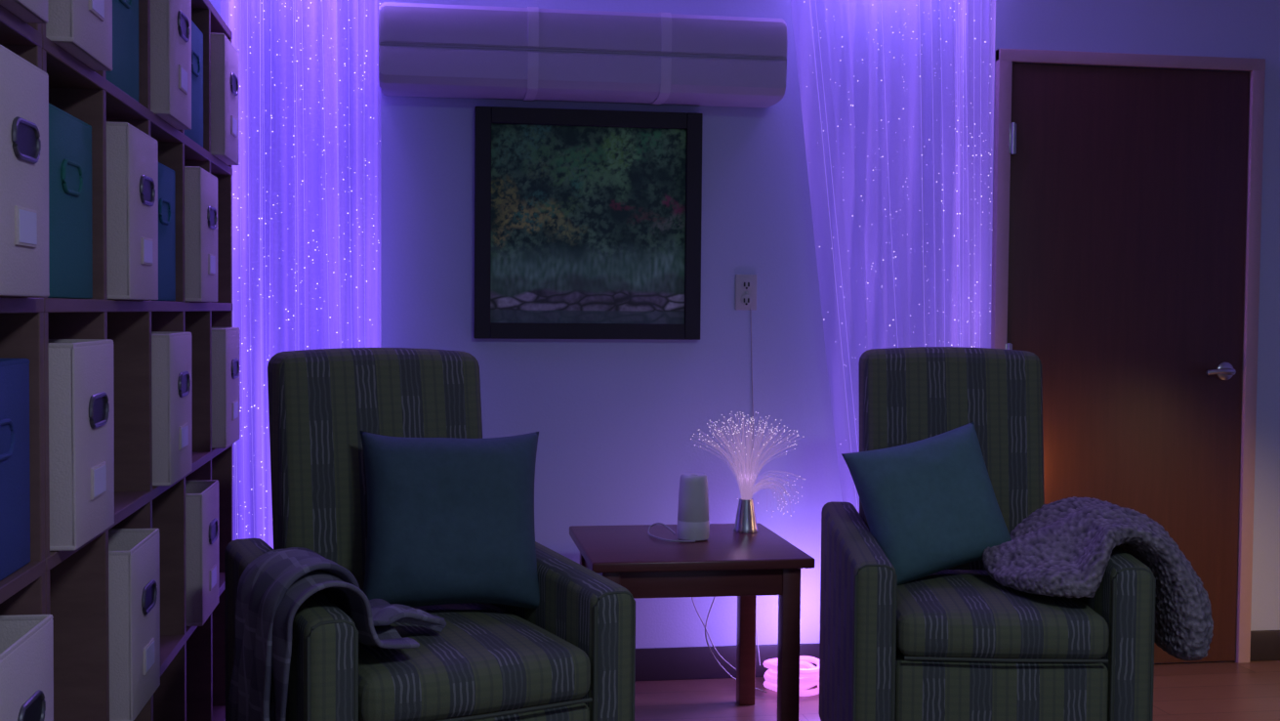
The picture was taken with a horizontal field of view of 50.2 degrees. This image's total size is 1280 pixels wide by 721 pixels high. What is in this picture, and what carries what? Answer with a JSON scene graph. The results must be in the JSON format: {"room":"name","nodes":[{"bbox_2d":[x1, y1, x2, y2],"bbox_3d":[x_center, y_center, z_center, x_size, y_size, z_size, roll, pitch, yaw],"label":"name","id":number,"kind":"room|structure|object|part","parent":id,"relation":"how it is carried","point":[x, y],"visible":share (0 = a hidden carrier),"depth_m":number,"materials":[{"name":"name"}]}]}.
{"room":"care facility","nodes":[
{"label":"care facility","id":0,"kind":"room"},
{"bbox_2d":[208,0,1279,662],"bbox_3d":[0.770,-0.260,4.562,5.100,2.600,0.100,0,2,-9],"label":"wall","id":1,"kind":"structure","parent":0,"point":[615,420],"depth_m":4.47,"materials":[{"name":"white paint"}]},
{"bbox_2d":[220,0,381,548],"bbox_3d":[-1.031,-0.222,4.164,0.560,2.482,0.145,0,2,-9],"label":"curtain","id":2,"kind":"object","parent":1,"relation":"attached to","point":[307,177],"visible":0.55,"depth_m":4.11,"materials":[{"name":"purple fabric"}]},
{"bbox_2d":[378,1,787,107],"bbox_3d":[-0.173,-0.943,4.227,1.240,0.268,0.223,0,2,-9],"label":"air conditioner","id":3,"kind":"object","parent":1,"relation":"attached to","point":[529,54],"visible":1,"depth_m":4.13,"materials":[{"name":"plastic"}]},
{"bbox_2d":[473,106,702,339],"bbox_3d":[-0.162,-0.430,4.345,0.722,0.724,0.035,0,2,-9],"label":"framed picture","id":4,"kind":"object","parent":1,"relation":"attached to","point":[588,222],"visible":1,"depth_m":4.34},
{"bbox_2d":[635,642,819,680],"bbox_3d":[-0.251,0.986,4.396,2.840,0.105,0.012,0,2,-9],"label":"baseboard","id":5,"kind":"structure","parent":1,"relation":"attached to","point":[683,662],"depth_m":4.46,"materials":[{"name":"plastic"}]},
{"bbox_2d":[735,274,756,310],"bbox_3d":[0.345,-0.221,4.442,0.072,0.116,0.012,0,2,-9],"label":"wall outlet","id":6,"kind":"object","parent":1,"relation":"attached to","point":[745,284],"visible":1,"depth_m":4.44,"materials":[{"name":"plastic"}]},
{"bbox_2d":[749,308,760,664],"bbox_3d":[0.379,0.411,4.450,0.056,1.160,0.015,2,3,40],"label":"power cord","id":7,"kind":"object","parent":6,"relation":"attached to","point":[750,309],"visible":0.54,"depth_m":4.45,"materials":[{"name":"white plastic"}]},
{"bbox_2d":[806,0,995,511],"bbox_3d":[0.785,-0.216,4.447,0.835,2.482,0.135,0,2,-9],"label":"curtain","id":8,"kind":"object","parent":1,"relation":"attached to","point":[962,3],"visible":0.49,"depth_m":4.42,"materials":[{"name":"purple fabric"}]},
{"bbox_2d":[990,48,1265,662],"bbox_3d":[1.648,0.008,4.631,0.955,2.075,0.048,0,2,-9],"label":"door","id":9,"kind":"structure","parent":1,"relation":"in","point":[1005,58],"depth_m":4.66,"materials":[{"name":"brown wood"}]},
{"bbox_3d":[1.227,0.029,4.558,0.024,1.634,0.028,0,2,-9],"label":"hinges","id":10,"kind":"part","parent":9,"relation":"part of","materials":[{"name":"silver metal"}]},
{"bbox_2d":[1006,63,1249,662],"bbox_3d":[1.646,0.027,4.644,0.855,2.024,0.020,0,2,-9],"label":"door","id":11,"kind":"structure","parent":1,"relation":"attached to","point":[1128,185],"depth_m":4.63,"materials":[{"name":"brown wood"}]},
{"bbox_2d":[1206,362,1236,379],"bbox_3d":[1.980,0.037,4.657,0.119,0.062,0.056,0,2,-9],"label":"door lever","id":12,"kind":"object","parent":11,"relation":"attached to","point":[1224,370],"visible":1,"depth_m":4.64,"materials":[{"name":"metal"}]},
{"bbox_2d":[1249,629,1279,660],"bbox_3d":[2.655,0.995,4.841,1.081,0.105,0.012,0,2,-9],"label":"baseboard","id":13,"kind":"structure","parent":1,"relation":"attached to","point":[1264,643],"depth_m":4.76,"materials":[{"name":"plastic"}]},
{"bbox_2d":[634,660,1279,720],"bbox_3d":[1.215,1.202,1.623,5.100,0.100,6.150,0,2,-9],"label":"floor","id":14,"kind":"structure","parent":0,"point":[1205,690],"depth_m":4.28,"materials":[{"name":"brown wood"}]},
{"bbox_2d":[0,4,45,615],"bbox_3d":[-1.025,0.136,1.627,0.396,1.991,0.780,0,2,-9],"label":"cube shelf","id":15,"kind":"object","parent":14,"relation":"on","point":[22,591],"visible":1,"depth_m":2.01,"materials":[{"name":"laminate"}]},
{"bbox_2d":[0,358,30,579],"bbox_3d":[-1.040,0.152,1.825,0.359,0.300,0.320,0,2,-9],"label":"storage bin","id":16,"kind":"object","parent":15,"relation":"in","point":[15,473],"visible":1,"depth_m":1.92,"materials":[{"name":"blue fabric"}]},
{"bbox_2d":[0,0,48,23],"bbox_3d":[-0.992,-0.637,1.793,0.359,0.320,0.267,0,2,-9],"label":"storage bin","id":17,"kind":"object","parent":15,"relation":"in","point":[28,11],"visible":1,"depth_m":1.89,"materials":[{"name":"fabric"}]},
{"bbox_2d":[0,43,49,296],"bbox_3d":[-0.995,-0.247,1.803,0.359,0.320,0.267,0,2,-9],"label":"storage bin","id":18,"kind":"object","parent":15,"relation":"in","point":[23,86],"visible":1,"depth_m":1.82,"materials":[{"name":"fabric"}]},
{"bbox_2d":[0,614,53,720],"bbox_3d":[-1.002,0.532,1.836,0.359,0.320,0.267,0,2,-9],"label":"storage bin","id":19,"kind":"object","parent":15,"relation":"in","point":[26,640],"visible":1,"depth_m":1.89,"materials":[{"name":"fabric"}]},
{"bbox_2d":[41,0,233,720],"bbox_3d":[-1.232,0.085,2.978,0.396,1.991,1.950,0,2,-9],"label":"cube shelf","id":20,"kind":"object","parent":14,"relation":"on","point":[191,686],"visible":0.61,"depth_m":2.80,"materials":[{"name":"laminate"}]},
{"bbox_2d":[47,103,92,298],"bbox_3d":[-1.094,-0.252,2.190,0.359,0.300,0.320,0,2,-9],"label":"storage bin","id":21,"kind":"object","parent":20,"relation":"in","point":[70,202],"visible":0.59,"depth_m":2.21,"materials":[{"name":"teal fabric"}]},
{"bbox_2d":[45,0,112,71],"bbox_3d":[-1.052,-0.651,2.184,0.359,0.320,0.267,0,2,-9],"label":"storage bin","id":22,"kind":"object","parent":20,"relation":"in","point":[83,28],"visible":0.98,"depth_m":2.16,"materials":[{"name":"fabric"}]},
{"bbox_2d":[48,338,114,550],"bbox_3d":[-1.058,0.128,2.208,0.359,0.320,0.267,0,2,-9],"label":"storage bin","id":23,"kind":"object","parent":20,"relation":"in","point":[81,408],"visible":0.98,"depth_m":2.13,"materials":[{"name":"fabric"}]},
{"bbox_2d":[105,0,138,101],"bbox_3d":[-1.150,-0.656,2.561,0.359,0.300,0.320,0,2,-9],"label":"storage bin","id":24,"kind":"object","parent":20,"relation":"in","point":[124,74],"visible":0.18,"depth_m":2.61,"materials":[{"name":"teal fabric"}]},
{"bbox_2d":[106,121,158,299],"bbox_3d":[-1.114,-0.276,2.582,0.359,0.320,0.267,0,2,-9],"label":"storage bin","id":25,"kind":"object","parent":20,"relation":"in","point":[132,154],"visible":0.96,"depth_m":2.50,"materials":[{"name":"fabric"}]},
{"bbox_2d":[108,528,160,720],"bbox_3d":[-1.121,0.503,2.613,0.359,0.320,0.267,0,2,-9],"label":"storage bin","id":26,"kind":"object","parent":20,"relation":"in","point":[134,577],"visible":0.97,"depth_m":2.54,"materials":[{"name":"fabric"}]},
{"bbox_2d":[151,162,175,300],"bbox_3d":[-1.212,-0.281,2.960,0.359,0.300,0.320,0,2,-9],"label":"storage bin","id":27,"kind":"object","parent":20,"relation":"in","point":[166,179],"visible":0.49,"depth_m":3.02,"materials":[{"name":"blue fabric"}]},
{"bbox_2d":[150,0,191,129],"bbox_3d":[-1.170,-0.681,2.956,0.359,0.320,0.267,0,2,-9],"label":"storage bin","id":28,"kind":"object","parent":20,"relation":"in","point":[170,20],"visible":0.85,"depth_m":2.88,"materials":[{"name":"fabric"}]},
{"bbox_2d":[151,330,192,486],"bbox_3d":[-1.175,0.099,2.977,0.359,0.320,0.267,0,2,-9],"label":"storage bin","id":29,"kind":"object","parent":20,"relation":"in","point":[171,351],"visible":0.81,"depth_m":2.88,"materials":[{"name":"fabric"}]},
{"bbox_2d":[184,20,203,147],"bbox_3d":[-1.268,-0.685,3.333,0.359,0.300,0.320,0,2,-9],"label":"storage bin","id":30,"kind":"object","parent":20,"relation":"in","point":[195,134],"visible":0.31,"depth_m":3.40,"materials":[{"name":"fabric"}]},
{"bbox_2d":[184,165,217,301],"bbox_3d":[-1.232,-0.305,3.354,0.359,0.320,0.267,0,2,-9],"label":"storage bin","id":31,"kind":"object","parent":20,"relation":"in","point":[200,185],"visible":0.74,"depth_m":3.25,"materials":[{"name":"fabric"}]},
{"bbox_2d":[185,479,219,625],"bbox_3d":[-1.240,0.474,3.389,0.359,0.320,0.267,0,2,-9],"label":"storage bin","id":32,"kind":"object","parent":20,"relation":"in","point":[202,525],"visible":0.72,"depth_m":3.30,"materials":[{"name":"fabric"}]},
{"bbox_2d":[210,33,239,165],"bbox_3d":[-1.287,-0.710,3.722,0.359,0.320,0.267,0,2,-9],"label":"storage bin","id":33,"kind":"object","parent":20,"relation":"in","point":[224,56],"visible":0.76,"depth_m":3.62,"materials":[{"name":"fabric"}]},
{"bbox_2d":[211,327,240,448],"bbox_3d":[-1.295,0.070,3.758,0.359,0.320,0.267,0,2,-9],"label":"storage bin","id":34,"kind":"object","parent":20,"relation":"in","point":[225,340],"visible":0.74,"depth_m":3.66,"materials":[{"name":"fabric"}]},
{"bbox_2d":[224,347,635,720],"bbox_3d":[-0.469,0.536,2.911,0.670,1.109,0.764,-1,2,-29],"label":"armchair","id":35,"kind":"object","parent":14,"relation":"on","point":[571,656],"visible":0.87,"depth_m":2.85,"materials":[{"name":"fabric"}]},
{"bbox_3d":[-0.724,0.717,2.781,0.095,0.612,0.720,-1,2,-29],"label":"arm","id":36,"kind":"part","parent":35,"relation":"part of","materials":[{"name":"fabric"}]},
{"bbox_2d":[227,546,446,720],"bbox_3d":[-0.597,0.663,2.722,0.385,0.585,0.474,0,2,-23],"label":"plaid throw blanket","id":37,"kind":"object","parent":35,"relation":"on","point":[272,587],"visible":0.95,"depth_m":2.57,"materials":[{"name":"grey fabric"}]},
{"bbox_3d":[-0.595,0.308,3.135,0.476,0.673,0.234,-1,2,-29],"label":"backrest","id":38,"kind":"part","parent":35,"relation":"part of","materials":[{"name":"fabric"}]},
{"bbox_2d":[360,430,539,609],"bbox_3d":[-0.408,0.348,2.968,0.405,0.388,0.232,0,2,-16],"label":"throw pillow","id":39,"kind":"object","parent":35,"relation":"on","point":[450,519],"visible":0.99,"depth_m":2.89,"materials":[{"name":"teal fabric"}]},
{"bbox_3d":[-0.446,0.838,2.874,0.476,0.328,0.606,-1,2,-29],"label":"seat","id":40,"kind":"part","parent":35,"relation":"part of","materials":[{"name":"fabric"}]},
{"bbox_2d":[358,602,590,720],"bbox_3d":[-0.425,0.616,2.831,0.472,0.149,0.576,-1,2,-29],"label":"seat cushion","id":41,"kind":"object","parent":35,"relation":"on","point":[488,661],"depth_m":2.64,"materials":[{"name":"fabric"}]},
{"bbox_3d":[-0.220,0.711,3.057,0.095,0.612,0.720,-1,2,-29],"label":"arm","id":42,"kind":"part","parent":35,"relation":"part of","materials":[{"name":"fabric"}]},
{"bbox_2d":[569,523,814,720],"bbox_3d":[0.123,0.786,3.900,0.597,0.546,0.610,0,2,-9],"label":"side table","id":43,"kind":"object","parent":14,"relation":"on","point":[746,566],"visible":0.79,"depth_m":3.67,"materials":[{"name":"brown wood"}]},
{"bbox_2d":[647,522,695,541],"bbox_3d":[0.074,0.492,3.931,0.066,0.036,0.205,-1,2,-33],"label":"cord","id":44,"kind":"object","parent":43,"relation":"on","point":[668,527],"visible":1,"depth_m":3.93,"materials":[{"name":"white plastic"}]},
{"bbox_2d":[676,472,709,540],"bbox_3d":[0.153,0.419,3.916,0.094,0.186,0.094,0,2,-9],"label":"diffuser","id":45,"kind":"object","parent":43,"relation":"on","point":[693,522],"visible":1,"depth_m":3.88,"materials":[{"name":"white plastic"}]},
{"bbox_2d":[690,412,803,533],"bbox_3d":[0.314,0.330,4.053,0.337,0.357,0.330,0,2,-9],"label":"lamp","id":46,"kind":"object","parent":43,"relation":"on","point":[745,519],"visible":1,"depth_m":4.04,"materials":[{"name":"metal"}]},
{"bbox_2d":[691,596,766,692],"bbox_3d":[0.277,0.772,4.279,0.243,0.532,0.073,1,2,0],"label":"power cord","id":47,"kind":"object","parent":14,"relation":"on","point":[705,626],"visible":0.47,"depth_m":4.31,"materials":[{"name":"white plastic"}]},
{"bbox_2d":[762,655,819,696],"bbox_3d":[0.498,0.995,4.331,0.220,0.100,0.198,0,2,-9],"label":"fibre cable coil","id":48,"kind":"object","parent":14,"relation":"on","point":[808,673],"visible":0.48,"depth_m":4.28,"materials":[{"name":"pink plastic"}]},
{"bbox_2d":[818,346,1156,720],"bbox_3d":[0.823,0.529,3.406,0.670,1.109,0.764,1,2,1],"label":"armchair","id":49,"kind":"object","parent":14,"relation":"on","point":[956,642],"visible":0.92,"depth_m":3.08,"materials":[{"name":"fabric"}]},
{"bbox_3d":[0.534,0.704,3.421,0.095,0.612,0.720,1,2,1],"label":"arm","id":50,"kind":"part","parent":49,"relation":"part of","materials":[{"name":"fabric"}]},
{"bbox_2d":[841,421,1011,584],"bbox_3d":[0.720,0.359,3.394,0.423,0.405,0.215,0,2,-9],"label":"throw pillow","id":51,"kind":"object","parent":49,"relation":"on","point":[930,505],"visible":0.95,"depth_m":3.33,"materials":[{"name":"teal fabric"}]},
{"bbox_3d":[0.831,0.301,3.663,0.476,0.673,0.234,1,2,1],"label":"backrest","id":52,"kind":"part","parent":49,"relation":"part of","materials":[{"name":"fabric"}]},
{"bbox_3d":[0.819,0.831,3.362,0.476,0.328,0.606,1,2,1],"label":"seat","id":53,"kind":"part","parent":49,"relation":"part of","materials":[{"name":"fabric"}]},
{"bbox_2d":[896,569,1109,659],"bbox_3d":[0.820,0.609,3.315,0.472,0.149,0.576,1,2,1],"label":"seat cushion","id":54,"kind":"object","parent":49,"relation":"on","point":[946,613],"depth_m":3.05,"materials":[{"name":"fabric"}]},
{"bbox_2d":[982,495,1213,660],"bbox_3d":[1.067,0.509,3.246,0.463,0.335,0.492,0,2,-9],"label":"throw blanket","id":55,"kind":"object","parent":49,"relation":"on","point":[1063,548],"visible":0.92,"depth_m":3.12,"materials":[{"name":"grey fabric"}]},
{"bbox_3d":[1.109,0.710,3.408,0.095,0.612,0.720,1,2,1],"label":"arm","id":56,"kind":"part","parent":49,"relation":"part of","materials":[{"name":"fabric"}]}
]}

